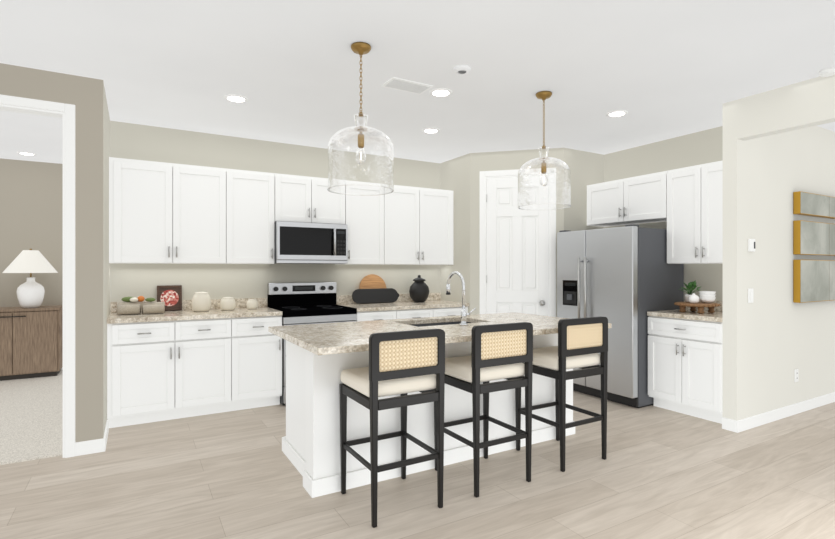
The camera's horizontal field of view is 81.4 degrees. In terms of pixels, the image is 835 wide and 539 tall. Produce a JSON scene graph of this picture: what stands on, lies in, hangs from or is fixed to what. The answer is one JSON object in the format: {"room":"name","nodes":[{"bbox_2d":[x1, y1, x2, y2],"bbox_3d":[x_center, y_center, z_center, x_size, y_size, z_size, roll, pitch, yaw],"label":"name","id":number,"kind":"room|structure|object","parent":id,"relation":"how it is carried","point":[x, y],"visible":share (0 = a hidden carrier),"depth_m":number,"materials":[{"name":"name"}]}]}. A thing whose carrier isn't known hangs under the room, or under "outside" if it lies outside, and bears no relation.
{"room":"kitchen","nodes":[
{"label":"kitchen","id":0,"kind":"room"},
{"bbox_2d":[0,369,62,464],"bbox_3d":[-5.235,1.317,3.916,4.489,0.012,3.560,0,0,-30],"label":"floor carpet","id":1,"kind":"object","parent":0,"point":[31,409],"depth_m":4.25,"materials":[{"name":"beige carpet"}]},
{"bbox_2d":[0,390,834,538],"bbox_3d":[0.623,1.353,2.794,13.710,0.060,11.610,0,0,-30],"label":"floor","id":2,"kind":"structure","parent":0,"point":[665,473],"depth_m":2.89,"materials":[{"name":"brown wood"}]},
{"bbox_2d":[107,293,468,427],"bbox_3d":[-1.105,0.816,5.100,3.615,1.014,0.661,0,0,-30],"label":"base cabinet","id":3,"kind":"object","parent":2,"relation":"on","point":[168,365],"visible":0.63,"depth_m":4.32,"materials":[{"name":"white paint"}]},
{"bbox_2d":[117,296,164,314],"bbox_3d":[-2.501,0.328,4.392,0.375,0.159,0.194,0,0,-30],"label":"storage bins","id":4,"kind":"object","parent":3,"relation":"on","point":[131,305],"visible":1,"depth_m":4.35,"materials":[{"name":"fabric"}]},
{"bbox_2d":[157,285,181,310],"bbox_3d":[-2.399,0.285,4.694,0.215,0.245,0.059,0,0,-30],"label":"picture frame","id":5,"kind":"object","parent":3,"relation":"on","point":[171,295],"visible":0.82,"depth_m":4.69,"materials":[{"name":"brown wood"}]},
{"bbox_2d":[192,292,210,311],"label":"canister set","id":6,"kind":"object","parent":3,"relation":"on","point":[201,301],"depth_m":4.60,"materials":[{"name":"beige ceramic"}]},
{"bbox_2d":[220,297,235,310],"label":"canister set","id":7,"kind":"object","parent":3,"relation":"on","point":[226,303],"depth_m":4.73,"materials":[{"name":"beige ceramic"}]},
{"bbox_2d":[247,299,257,308],"label":"canister set","id":8,"kind":"object","parent":3,"relation":"on","point":[251,303],"depth_m":4.87,"materials":[{"name":"beige ceramic"}]},
{"bbox_2d":[352,274,398,303],"bbox_3d":[-0.503,0.237,5.745,0.613,0.341,0.133,0,0,-30],"label":"cutting boards","id":9,"kind":"object","parent":3,"relation":"on","point":[372,288],"visible":1,"depth_m":5.73,"materials":[{"name":"brown wood"}]},
{"bbox_2d":[409,275,428,301],"bbox_3d":[0.021,0.242,5.908,0.250,0.333,0.250,0,0,-30],"label":"jar","id":10,"kind":"object","parent":3,"relation":"on","point":[419,290],"visible":1,"depth_m":5.83,"materials":[{"name":"black ceramic"}]},
{"bbox_2d":[268,282,356,404],"bbox_3d":[-1.101,0.738,5.077,0.756,1.170,0.701,0,0,-30],"label":"stove","id":11,"kind":"object","parent":2,"relation":"on","point":[298,298],"visible":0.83,"depth_m":5.15,"materials":[{"name":"black metal"}]},
{"bbox_2d":[339,329,444,527],"bbox_3d":[-0.157,0.828,2.776,0.445,0.990,0.468,0,0,-30],"label":"stool","id":12,"kind":"object","parent":2,"relation":"on","point":[402,363],"visible":1,"depth_m":2.62,"materials":[{"name":"black wood"}]},
{"bbox_2d":[268,271,611,497],"bbox_3d":[0.189,0.671,3.557,2.278,1.305,1.133,0,0,-30],"label":"kitchen island","id":13,"kind":"object","parent":2,"relation":"on","point":[317,355],"visible":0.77,"depth_m":3.16,"materials":[{"name":"white wood"}]},
{"bbox_2d":[434,322,532,496],"bbox_3d":[0.408,0.828,3.105,0.445,0.990,0.468,0,0,-30],"label":"stool","id":14,"kind":"object","parent":2,"relation":"on","point":[498,351],"visible":0.81,"depth_m":2.94,"materials":[{"name":"black wood"}]},
{"bbox_2d":[515,316,607,471],"bbox_3d":[1.013,0.828,3.457,0.445,0.990,0.468,0,0,-30],"label":"stool","id":15,"kind":"object","parent":2,"relation":"on","point":[580,340],"visible":0.91,"depth_m":3.29,"materials":[{"name":"black wood"}]},
{"bbox_2d":[557,224,683,407],"bbox_3d":[2.101,0.452,5.136,0.878,1.742,0.946,0,0,-30],"label":"refrigerator","id":16,"kind":"object","parent":2,"relation":"on","point":[621,275],"visible":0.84,"depth_m":4.73,"materials":[{"name":"grey metal"}]},
{"bbox_2d":[647,300,722,423],"bbox_3d":[2.627,0.816,4.483,0.661,1.014,0.694,0,0,-30],"label":"base cabinet","id":17,"kind":"object","parent":2,"relation":"on","point":[685,349],"visible":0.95,"depth_m":4.32,"materials":[{"name":"white paint"}]},
{"bbox_2d":[674,302,719,313],"bbox_3d":[2.606,0.363,4.525,0.375,0.090,0.375,0,0,-30],"label":"pedestal","id":18,"kind":"object","parent":17,"relation":"on","point":[711,306],"visible":0.98,"depth_m":4.43,"materials":[{"name":"brown wood"}]},
{"bbox_2d":[679,280,701,301],"bbox_3d":[2.584,0.212,4.589,0.186,0.209,0.221,0,0,37],"label":"potted plant","id":19,"kind":"object","parent":18,"relation":"on","point":[690,285],"visible":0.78,"depth_m":4.58,"materials":[{"name":"green plant"}]},
{"bbox_2d":[688,291,715,302],"bbox_3d":[2.627,0.263,4.468,0.252,0.107,0.140,0,0,-19],"label":"bowls","id":20,"kind":"object","parent":18,"relation":"on","point":[705,296],"visible":1,"depth_m":4.44,"materials":[{"name":"white ceramic"}]},
{"bbox_2d":[0,63,834,441],"bbox_3d":[-1.065,-0.022,3.555,14.402,2.690,7.482,0,0,8],"label":"wall","id":21,"kind":"structure","parent":0,"point":[771,146],"depth_m":4.53,"materials":[{"name":"beige paint"}]},
{"bbox_2d":[17,152,35,155],"bbox_3d":[-4.610,-1.362,5.737,0.179,0.009,0.163,0,0,11],"label":"recessed light","id":22,"kind":"object","parent":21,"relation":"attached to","point":[23,153],"depth_m":5.73,"materials":[{"name":"white"}]},
{"bbox_2d":[0,305,62,380],"bbox_3d":[-5.236,0.894,5.670,1.774,0.834,0.511,0,0,-30],"label":"sideboard","id":23,"kind":"object","parent":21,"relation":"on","point":[31,339],"visible":0.86,"depth_m":5.79,"materials":[{"name":"brown wood"}]},
{"bbox_2d":[2,249,57,307],"bbox_3d":[-4.733,0.116,5.938,0.536,0.720,0.536,0,0,-30],"label":"table lamp","id":24,"kind":"object","parent":23,"relation":"on","point":[30,294],"visible":1,"depth_m":5.84,"materials":[{"name":"white ceramic"}]},
{"bbox_2d":[224,95,247,102],"bbox_3d":[-1.446,-1.362,3.878,0.174,0.009,0.170,0,0,11],"label":"recessed light","id":25,"kind":"object","parent":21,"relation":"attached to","point":[233,98],"depth_m":3.88,"materials":[{"name":"white"}]},
{"bbox_2d":[0,94,555,457],"bbox_3d":[-0.998,0.084,4.365,5.636,2.478,0.646,0,0,-30],"label":"door frame","id":26,"kind":"structure","parent":21,"relation":"attached to","point":[65,111],"depth_m":3.41,"materials":[{"name":"white wood"}]},
{"bbox_2d":[486,176,548,315],"bbox_3d":[1.144,0.125,5.599,0.713,2.372,0.112,0,0,14],"label":"pantry door","id":27,"kind":"structure","parent":26,"relation":"attached to","point":[517,277],"depth_m":5.61,"materials":[{"name":"white wood"}]},
{"bbox_2d":[109,157,452,264],"bbox_3d":[-1.180,-0.509,5.230,3.615,0.921,0.361,0,0,-30],"label":"upper cabinet","id":28,"kind":"object","parent":21,"relation":"attached to","point":[160,212],"visible":0.98,"depth_m":4.78,"materials":[{"name":"white paint"}]},
{"bbox_2d":[274,221,347,263],"bbox_3d":[-1.164,-0.265,5.186,0.756,0.421,0.450,0,0,-30],"label":"microwave","id":29,"kind":"object","parent":21,"relation":"attached to","point":[294,242],"visible":0.98,"depth_m":5.02,"materials":[{"name":"grey metal"}]},
{"bbox_2d":[327,42,393,195],"bbox_3d":[-0.347,-0.922,2.981,0.408,0.887,0.408,0,0,-30],"label":"pendant light","id":30,"kind":"object","parent":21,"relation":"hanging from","point":[361,48],"visible":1,"depth_m":2.95,"materials":[{"name":"clear glass"}]},
{"bbox_2d":[381,77,432,93],"bbox_3d":[-0.076,-1.360,3.619,0.340,0.012,0.190,0,0,-30],"label":"vent register","id":31,"kind":"object","parent":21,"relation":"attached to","point":[394,83],"visible":1,"depth_m":3.60,"materials":[{"name":"white metal"}]},
{"bbox_2d":[422,128,439,132],"bbox_3d":[0.130,-1.362,4.768,0.170,0.009,0.157,0,0,11],"label":"recessed light","id":32,"kind":"object","parent":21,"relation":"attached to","point":[428,130],"depth_m":4.78,"materials":[{"name":"white"}]},
{"bbox_2d":[430,88,451,96],"bbox_3d":[0.179,-1.362,3.741,0.169,0.009,0.179,0,0,11],"label":"recessed light","id":33,"kind":"object","parent":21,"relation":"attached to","point":[441,92],"depth_m":3.75,"materials":[{"name":"white"}]},
{"bbox_2d":[61,367,834,455],"bbox_3d":[-0.751,1.276,5.261,14.539,0.095,4.549,0,0,-17],"label":"baseboard","id":34,"kind":"structure","parent":21,"relation":"attached to","point":[98,445],"depth_m":4.04,"materials":[{"name":"white wood"}]},
{"bbox_2d":[453,65,470,74],"bbox_3d":[0.298,-1.351,3.264,0.116,0.030,0.148,0,0,-1],"label":"smoke detector","id":35,"kind":"object","parent":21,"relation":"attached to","point":[466,69],"depth_m":3.28,"materials":[{"name":"white paint"}]},
{"bbox_2d":[517,91,570,209],"bbox_3d":[0.986,-0.922,3.785,0.408,0.887,0.408,0,0,-30],"label":"pendant light","id":36,"kind":"object","parent":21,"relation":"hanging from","point":[543,95],"visible":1,"depth_m":3.76,"materials":[{"name":"clear glass"}]},
{"bbox_2d":[606,110,627,116],"bbox_3d":[1.745,-1.362,4.246,0.169,0.009,0.176,0,0,11],"label":"recessed light","id":37,"kind":"object","parent":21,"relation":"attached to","point":[617,113],"depth_m":4.25,"materials":[{"name":"white"}]},
{"bbox_2d":[587,160,722,263],"bbox_3d":[2.507,-0.509,4.988,0.361,0.921,1.688,0,0,-30],"label":"upper cabinet","id":38,"kind":"object","parent":21,"relation":"attached to","point":[690,199],"visible":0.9,"depth_m":4.71,"materials":[{"name":"white paint"}]},
{"bbox_2d":[748,288,752,302],"bbox_3d":[2.766,0.223,4.023,0.080,0.120,0.010,0,0,-30],"label":"switch plate","id":39,"kind":"object","parent":21,"relation":"attached to","point":[750,290],"visible":1,"depth_m":4.01,"materials":[{"name":"white plastic"}]},
{"bbox_2d":[748,239,754,251],"bbox_3d":[2.769,-0.194,4.018,0.080,0.105,0.022,0,0,-30],"label":"thermostat","id":40,"kind":"object","parent":21,"relation":"attached to","point":[751,242],"visible":1,"depth_m":4.00,"materials":[{"name":"white plastic"}]},
{"bbox_2d":[794,369,798,381],"bbox_3d":[3.461,0.976,4.428,0.070,0.115,0.009,0,0,-30],"label":"outlet plate","id":41,"kind":"object","parent":21,"relation":"attached to","point":[796,371],"visible":1,"depth_m":4.42,"materials":[{"name":"white plastic"}]},
{"bbox_2d":[793,191,834,302],"bbox_3d":[3.937,-0.194,4.677,1.187,1.003,0.056,0,0,-30],"label":"wall art","id":42,"kind":"object","parent":21,"relation":"attached to","point":[813,280],"visible":1,"depth_m":4.48,"materials":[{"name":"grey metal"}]},
{"bbox_2d":[819,67,834,76],"bbox_3d":[2.797,-1.351,3.297,0.147,0.030,0.150,0,0,-1],"label":"recessed light","id":43,"kind":"object","parent":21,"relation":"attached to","point":[827,72],"depth_m":3.32,"materials":[{"name":"white paint"}]},
{"bbox_2d":[0,0,834,163],"bbox_3d":[0.623,-1.397,2.794,13.710,0.060,11.610,0,0,-30],"label":"ceiling","id":44,"kind":"structure","parent":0,"point":[673,65],"depth_m":3.25,"materials":[{"name":"white paint"}]}
]}

